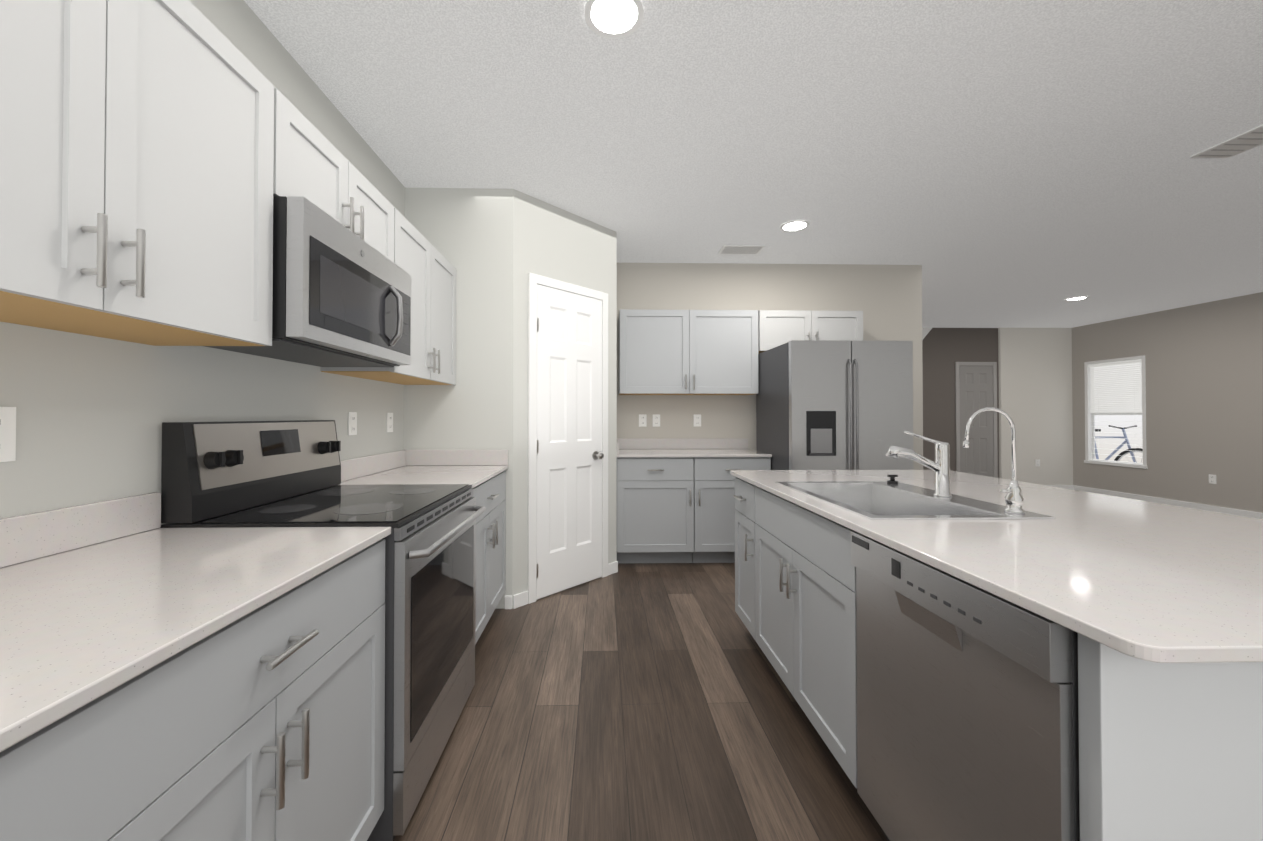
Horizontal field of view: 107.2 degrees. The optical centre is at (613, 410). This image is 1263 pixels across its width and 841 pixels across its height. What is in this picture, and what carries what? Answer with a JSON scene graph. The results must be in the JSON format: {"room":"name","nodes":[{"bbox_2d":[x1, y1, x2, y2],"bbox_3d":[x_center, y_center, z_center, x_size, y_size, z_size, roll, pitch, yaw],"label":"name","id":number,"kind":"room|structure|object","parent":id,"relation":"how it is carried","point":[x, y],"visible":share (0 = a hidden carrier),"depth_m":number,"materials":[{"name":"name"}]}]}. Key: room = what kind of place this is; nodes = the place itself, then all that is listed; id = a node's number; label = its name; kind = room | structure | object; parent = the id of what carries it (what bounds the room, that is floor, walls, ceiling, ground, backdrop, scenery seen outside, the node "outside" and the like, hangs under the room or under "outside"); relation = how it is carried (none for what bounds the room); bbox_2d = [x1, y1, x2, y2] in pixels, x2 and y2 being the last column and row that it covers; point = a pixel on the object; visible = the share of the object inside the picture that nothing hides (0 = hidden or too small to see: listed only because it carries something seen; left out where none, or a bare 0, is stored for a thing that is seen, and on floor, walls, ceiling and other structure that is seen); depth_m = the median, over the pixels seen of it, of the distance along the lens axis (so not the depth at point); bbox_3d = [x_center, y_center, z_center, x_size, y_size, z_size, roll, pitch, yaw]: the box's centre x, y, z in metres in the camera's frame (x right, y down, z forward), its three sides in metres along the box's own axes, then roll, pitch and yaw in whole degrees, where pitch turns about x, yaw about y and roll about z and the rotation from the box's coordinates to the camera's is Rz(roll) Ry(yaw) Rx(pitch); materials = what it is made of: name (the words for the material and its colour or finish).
{"room":"kitchen","nodes":[
{"label":"kitchen","id":0,"kind":"room"},
{"bbox_2d":[0,0,404,524],"bbox_3d":[-1.340,-0.107,0.932,0.120,2.680,7.130,0,-1,-1],"label":"wall","id":1,"kind":"structure","parent":0,"point":[93,413],"depth_m":1.31,"materials":[{"name":"grey paint"}]},
{"bbox_2d":[0,407,15,461],"bbox_3d":[-1.274,0.048,0.957,0.008,0.115,0.072,0,-1,-1],"label":"electrical outlet","id":2,"kind":"object","parent":1,"relation":"attached to","point":[7,434],"visible":1,"depth_m":0.98,"materials":[{"name":"white plastic"}]},
{"bbox_2d":[0,0,273,345],"bbox_3d":[-1.094,-0.557,0.869,0.364,0.740,0.894,0,-1,-1],"label":"upper cabinet","id":3,"kind":"object","parent":1,"relation":"attached to","point":[136,165],"visible":1,"depth_m":0.94,"materials":[{"name":"white paint"},{"name":"wood"}]},
{"bbox_2d":[273,88,393,262],"bbox_3d":[-1.113,-0.767,1.702,0.364,0.304,0.759,0,-1,-1],"label":"upper cabinet","id":4,"kind":"object","parent":1,"relation":"attached to","point":[314,165],"visible":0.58,"depth_m":1.57,"materials":[{"name":"white paint"}]},
{"bbox_2d":[205,196,410,366],"bbox_3d":[-1.069,-0.403,1.699,0.454,0.411,0.751,0,-1,-1],"label":"microwave","id":5,"kind":"object","parent":4,"relation":"attached to","point":[341,295],"visible":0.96,"depth_m":1.50,"materials":[{"name":"silver metal"}]},
{"bbox_2d":[348,412,356,434],"bbox_3d":[-1.307,0.063,2.336,0.008,0.115,0.072,0,-1,-1],"label":"electrical outlet","id":6,"kind":"object","parent":1,"relation":"attached to","point":[352,423],"visible":1,"depth_m":2.33,"materials":[{"name":"white plastic"}]},
{"bbox_2d":[321,208,455,384],"bbox_3d":[-1.133,-0.540,2.524,0.364,0.740,0.882,0,-1,-1],"label":"upper cabinet","id":7,"kind":"object","parent":1,"relation":"attached to","point":[424,263],"visible":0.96,"depth_m":2.47,"materials":[{"name":"white paint"},{"name":"wood"}]},
{"bbox_2d":[386,413,392,431],"bbox_3d":[-1.317,0.067,2.746,0.008,0.115,0.072,0,-1,-1],"label":"electrical outlet","id":8,"kind":"object","parent":1,"relation":"attached to","point":[389,424],"visible":1,"depth_m":2.73,"materials":[{"name":"white plastic"}]},
{"bbox_2d":[404,188,616,608],"bbox_3d":[-0.660,-0.078,3.683,1.370,2.680,1.420,0,-1,-1],"label":"wall","id":9,"kind":"structure","parent":0,"point":[494,247],"depth_m":2.98,"materials":[{"name":"grey paint"}]},
{"bbox_2d":[505,595,511,608],"bbox_3d":[-0.664,1.212,2.950,0.047,0.085,0.014,0,-1,-1],"label":"baseboard","id":10,"kind":"structure","parent":9,"relation":"attached to","point":[508,601],"depth_m":2.94,"materials":[{"name":"white wood"}]},
{"bbox_2d":[513,591,527,608],"bbox_3d":[-0.596,1.212,2.994,0.014,0.085,0.112,-1,-1,44],"label":"baseboard","id":11,"kind":"structure","parent":9,"relation":"attached to","point":[520,599],"depth_m":2.98,"materials":[{"name":"white wood"}]},
{"bbox_2d":[528,273,607,603],"bbox_3d":[-0.300,0.176,3.313,0.533,2.165,0.533,0,-1,-1],"label":"pantry door","id":12,"kind":"structure","parent":9,"relation":"in","point":[567,435],"depth_m":3.28,"materials":[{"name":"white wood"}]},
{"bbox_2d":[608,561,617,574],"bbox_3d":[-0.007,1.219,3.612,0.014,0.085,0.112,-1,-1,44],"label":"baseboard","id":13,"kind":"structure","parent":9,"relation":"attached to","point":[612,567],"depth_m":3.61,"materials":[{"name":"white wood"}]},
{"bbox_2d":[393,563,887,840],"bbox_3d":[3.193,1.280,2.536,9.260,0.060,10.390,0,-1,-1],"label":"floor","id":14,"kind":"structure","parent":0,"point":[642,702],"depth_m":1.79,"materials":[{"name":"wood"}]},
{"bbox_2d":[0,539,384,840],"bbox_3d":[-0.935,0.789,0.865,0.682,0.887,0.886,0,-1,-1],"label":"base cabinet","id":15,"kind":"object","parent":14,"relation":"on","point":[265,722],"visible":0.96,"depth_m":0.79,"materials":[{"name":"grey paint"}]},
{"bbox_2d":[0,449,507,751],"bbox_3d":[-0.956,0.287,1.241,0.658,0.122,3.438,0,-1,-1],"label":"countertop","id":16,"kind":"structure","parent":15,"relation":"on","point":[99,599],"depth_m":0.90,"materials":[{"name":"stone"}]},
{"bbox_2d":[160,420,485,840],"bbox_3d":[-0.915,0.639,1.692,0.735,1.205,0.753,0,-1,-1],"label":"range","id":17,"kind":"object","parent":14,"relation":"on","point":[233,474],"visible":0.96,"depth_m":1.49,"materials":[{"name":"grey metal"}]},
{"bbox_2d":[472,471,505,644],"bbox_3d":[-0.974,0.806,2.512,0.682,0.887,0.884,0,-1,-1],"label":"base cabinet","id":18,"kind":"object","parent":14,"relation":"on","point":[490,494],"visible":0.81,"depth_m":2.53,"materials":[{"name":"grey paint"}]},
{"bbox_2d":[617,457,693,562],"bbox_3d":[0.335,0.823,4.075,0.630,0.887,0.662,0,-1,-1],"label":"base cabinet","id":19,"kind":"object","parent":14,"relation":"on","point":[655,509],"visible":0.9,"depth_m":3.79,"materials":[{"name":"grey paint"}]},
{"bbox_2d":[617,438,771,456],"bbox_3d":[0.651,0.318,4.097,1.268,0.122,0.643,0,-1,-1],"label":"countertop","id":20,"kind":"structure","parent":19,"relation":"on","point":[683,447],"depth_m":4.39,"materials":[{"name":"stone"}]},
{"bbox_2d":[692,457,770,562],"bbox_3d":[0.968,0.823,4.090,0.630,0.887,0.662,0,-1,-1],"label":"base cabinet","id":21,"kind":"object","parent":14,"relation":"on","point":[714,510],"visible":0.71,"depth_m":3.80,"materials":[{"name":"grey paint"}]},
{"bbox_2d":[756,340,912,469],"bbox_3d":[1.754,0.373,3.797,0.910,1.780,0.818,0,-1,-1],"label":"refrigerator","id":22,"kind":"object","parent":14,"relation":"on","point":[834,404],"visible":0.52,"depth_m":3.43,"materials":[{"name":"grey metal"}]},
{"bbox_2d":[730,471,1262,840],"bbox_3d":[1.168,0.797,1.692,0.990,0.887,1.930,0,-1,-1],"label":"kitchen island","id":23,"kind":"object","parent":14,"relation":"on","point":[950,655],"depth_m":0.93,"materials":[{"name":"grey paint"}]},
{"bbox_2d":[851,531,1079,840],"bbox_3d":[1.013,0.793,1.074,0.610,0.883,0.614,0,-1,-1],"label":"dishwasher","id":24,"kind":"object","parent":23,"relation":"in","point":[967,693],"depth_m":0.98,"materials":[{"name":"grey metal"}]},
{"bbox_2d":[734,467,1262,666],"bbox_3d":[1.328,0.339,1.675,1.270,0.028,2.062,0,-1,-1],"label":"island countertop","id":25,"kind":"structure","parent":23,"relation":"on","point":[1152,584],"depth_m":1.05,"materials":[{"name":"white stone"}]},
{"bbox_2d":[794,483,1005,514],"bbox_3d":[1.003,0.430,1.790,0.405,0.209,0.705,0,-1,-1],"label":"sink","id":26,"kind":"object","parent":25,"relation":"in","point":[876,498],"depth_m":2.00,"materials":[{"name":"silver metal"}]},
{"bbox_2d":[885,431,951,496],"bbox_3d":[1.169,0.201,1.808,0.247,0.250,0.104,0,-1,-1],"label":"faucet","id":27,"kind":"object","parent":25,"relation":"on","point":[941,466],"depth_m":1.77,"materials":[{"name":"silver metal"}]},
{"bbox_2d":[962,407,1024,513],"bbox_3d":[1.209,0.155,1.485,0.190,0.334,0.051,0,-1,-1],"label":"faucet","id":28,"kind":"object","parent":25,"relation":"on","point":[1014,500],"depth_m":1.48,"materials":[{"name":"silver metal"}]},
{"bbox_2d":[244,0,1262,327],"bbox_3d":[3.193,-1.460,2.565,9.260,0.060,10.390,0,-1,-1],"label":"ceiling","id":29,"kind":"structure","parent":0,"point":[1006,162],"depth_m":2.35,"materials":[{"name":"paint"}]},
{"bbox_2d":[585,0,643,38],"bbox_3d":[0.003,-1.434,1.683,0.214,0.006,0.214,0,-1,-1],"label":"recessed light","id":30,"kind":"object","parent":29,"relation":"in","point":[612,17],"visible":1,"depth_m":1.69,"materials":[{"name":"white plastic"}]},
{"bbox_2d":[718,245,764,253],"bbox_3d":[1.117,-1.407,4.070,0.360,0.010,0.200,0,-1,-1],"label":"ceiling vent","id":31,"kind":"object","parent":29,"relation":"in","point":[741,249],"visible":1,"depth_m":4.04,"materials":[{"name":"white metal"}]},
{"bbox_2d":[780,220,809,231],"bbox_3d":[1.389,-1.414,3.566,0.214,0.006,0.214,0,-1,-1],"label":"recessed light","id":32,"kind":"object","parent":29,"relation":"in","point":[796,225],"visible":0.98,"depth_m":3.56,"materials":[{"name":"white plastic"}]},
{"bbox_2d":[1064,296,1088,300],"bbox_3d":[5.737,-1.391,5.771,0.214,0.006,0.214,0,-1,-1],"label":"recessed light","id":33,"kind":"object","parent":29,"relation":"in","point":[1077,298],"visible":0.96,"depth_m":5.75,"materials":[{"name":"white plastic"}]},
{"bbox_2d":[1190,124,1262,157],"bbox_3d":[3.346,-1.424,2.433,0.220,0.010,0.360,0,-1,-1],"label":"ceiling vent","id":34,"kind":"object","parent":29,"relation":"in","point":[1242,142],"visible":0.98,"depth_m":2.49,"materials":[{"name":"white metal"}]},
{"bbox_2d":[617,263,922,469],"bbox_3d":[0.806,-0.069,4.489,4.340,2.680,0.120,0,-1,-1],"label":"wall","id":35,"kind":"structure","parent":0,"point":[886,300],"depth_m":4.45,"materials":[{"name":"grey paint"}]},
{"bbox_2d":[639,414,646,426],"bbox_3d":[0.278,0.090,4.408,0.072,0.115,0.008,0,-1,-1],"label":"electrical outlet","id":36,"kind":"object","parent":35,"relation":"attached to","point":[642,420],"visible":1,"depth_m":4.41,"materials":[{"name":"white plastic"}]},
{"bbox_2d":[653,414,659,426],"bbox_3d":[0.408,0.090,4.411,0.072,0.115,0.008,0,-1,-1],"label":"electrical outlet","id":37,"kind":"object","parent":35,"relation":"attached to","point":[656,420],"visible":1,"depth_m":4.41,"materials":[{"name":"white plastic"}]},
{"bbox_2d":[618,309,758,394],"bbox_3d":[0.667,-0.522,4.246,1.230,0.740,0.364,0,-1,-1],"label":"upper cabinet","id":38,"kind":"object","parent":35,"relation":"attached to","point":[687,352],"visible":1,"depth_m":4.11,"materials":[{"name":"grey paint"}]},
{"bbox_2d":[694,414,700,426],"bbox_3d":[0.798,0.090,4.420,0.072,0.115,0.008,0,-1,-1],"label":"electrical outlet","id":39,"kind":"object","parent":35,"relation":"attached to","point":[697,420],"visible":1,"depth_m":4.42,"materials":[{"name":"white plastic"}]},
{"bbox_2d":[758,310,862,353],"bbox_3d":[1.755,-0.712,4.274,0.934,0.360,0.364,0,-1,-1],"label":"upper cabinet","id":40,"kind":"object","parent":35,"relation":"attached to","point":[776,328],"visible":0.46,"depth_m":4.13,"materials":[{"name":"grey paint"}]},
{"bbox_2d":[922,328,998,477],"bbox_3d":[4.638,-0.035,7.721,3.475,2.680,0.120,0,-1,-1],"label":"wall","id":41,"kind":"structure","parent":0,"point":[944,350],"depth_m":7.69,"materials":[{"name":"grey paint"}]},
{"bbox_2d":[955,362,997,477],"bbox_3d":[5.986,0.247,7.679,0.688,2.115,0.018,0,-1,-1],"label":"hall door","id":42,"kind":"structure","parent":41,"relation":"in","point":[975,386],"depth_m":7.68,"materials":[{"name":"grey wood"}]},
{"bbox_2d":[998,328,1072,484],"bbox_3d":[6.977,-0.035,7.757,1.205,2.680,0.160,0,-1,-1],"label":"wall","id":43,"kind":"structure","parent":0,"point":[1035,384],"depth_m":7.68,"materials":[{"name":"grey paint"}]},
{"bbox_2d":[1035,459,1039,465],"bbox_3d":[6.982,0.854,7.661,0.072,0.115,0.008,0,-1,-1],"label":"outlet","id":44,"kind":"object","parent":43,"relation":"attached to","point":[1037,462],"visible":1,"depth_m":7.66,"materials":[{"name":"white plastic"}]},
{"bbox_2d":[1046,485,1073,489],"bbox_3d":[6.979,1.262,7.654,1.205,0.085,0.014,0,-1,-1],"label":"baseboard","id":45,"kind":"structure","parent":43,"relation":"attached to","point":[1067,486],"depth_m":7.66,"materials":[{"name":"white wood"}]},
{"bbox_2d":[1072,292,1262,512],"bbox_3d":[7.760,-0.088,2.719,0.120,2.680,10.270,0,-1,-1],"label":"wall","id":46,"kind":"structure","parent":0,"point":[1204,387],"depth_m":6.13,"materials":[{"name":"grey paint"}]},
{"bbox_2d":[1084,355,1147,468],"bbox_3d":[7.636,0.018,7.072,0.120,1.620,0.860,0,-1,-1],"label":"window","id":47,"kind":"structure","parent":46,"relation":"in","point":[1089,432],"depth_m":7.30,"materials":[{"name":"white plastic"}]},
{"bbox_2d":[1089,359,1142,464],"bbox_3d":[7.631,0.017,7.071,0.040,1.518,0.742,0,-1,-1],"label":"window blinds","id":48,"kind":"object","parent":47,"relation":"attached to","point":[1132,403],"visible":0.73,"depth_m":7.05,"materials":[{"name":"white plastic"}]},
{"bbox_2d":[1074,485,1262,518],"bbox_3d":[7.674,1.217,3.414,0.014,0.085,8.490,0,-1,-1],"label":"baseboard","id":49,"kind":"structure","parent":46,"relation":"attached to","point":[1244,513],"depth_m":6.28,"materials":[{"name":"white wood"}]},
{"bbox_2d":[1209,474,1216,483],"bbox_3d":[7.617,0.866,5.922,0.008,0.115,0.072,0,-1,-1],"label":"electrical outlet","id":50,"kind":"object","parent":46,"relation":"attached to","point":[1212,479],"visible":1,"depth_m":5.92,"materials":[{"name":"white plastic"}]},
{"label":"outside","id":51,"kind":"structure","parent":0,"visible":0},
{"bbox_2d":[1094,363,1142,463],"bbox_3d":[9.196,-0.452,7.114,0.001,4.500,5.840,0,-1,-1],"label":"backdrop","id":52,"kind":"structure","parent":51,"point":[1104,422],"depth_m":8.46,"materials":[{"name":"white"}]},
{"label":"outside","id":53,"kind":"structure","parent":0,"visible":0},
{"bbox_2d":[1095,425,1142,462],"bbox_3d":[8.033,0.766,7.633,0.444,1.079,1.734,0,-1,-1],"label":"bicycle","id":54,"kind":"object","parent":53,"point":[1122,454],"visible":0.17,"depth_m":7.34,"materials":[{"name":"grey"}]}
]}

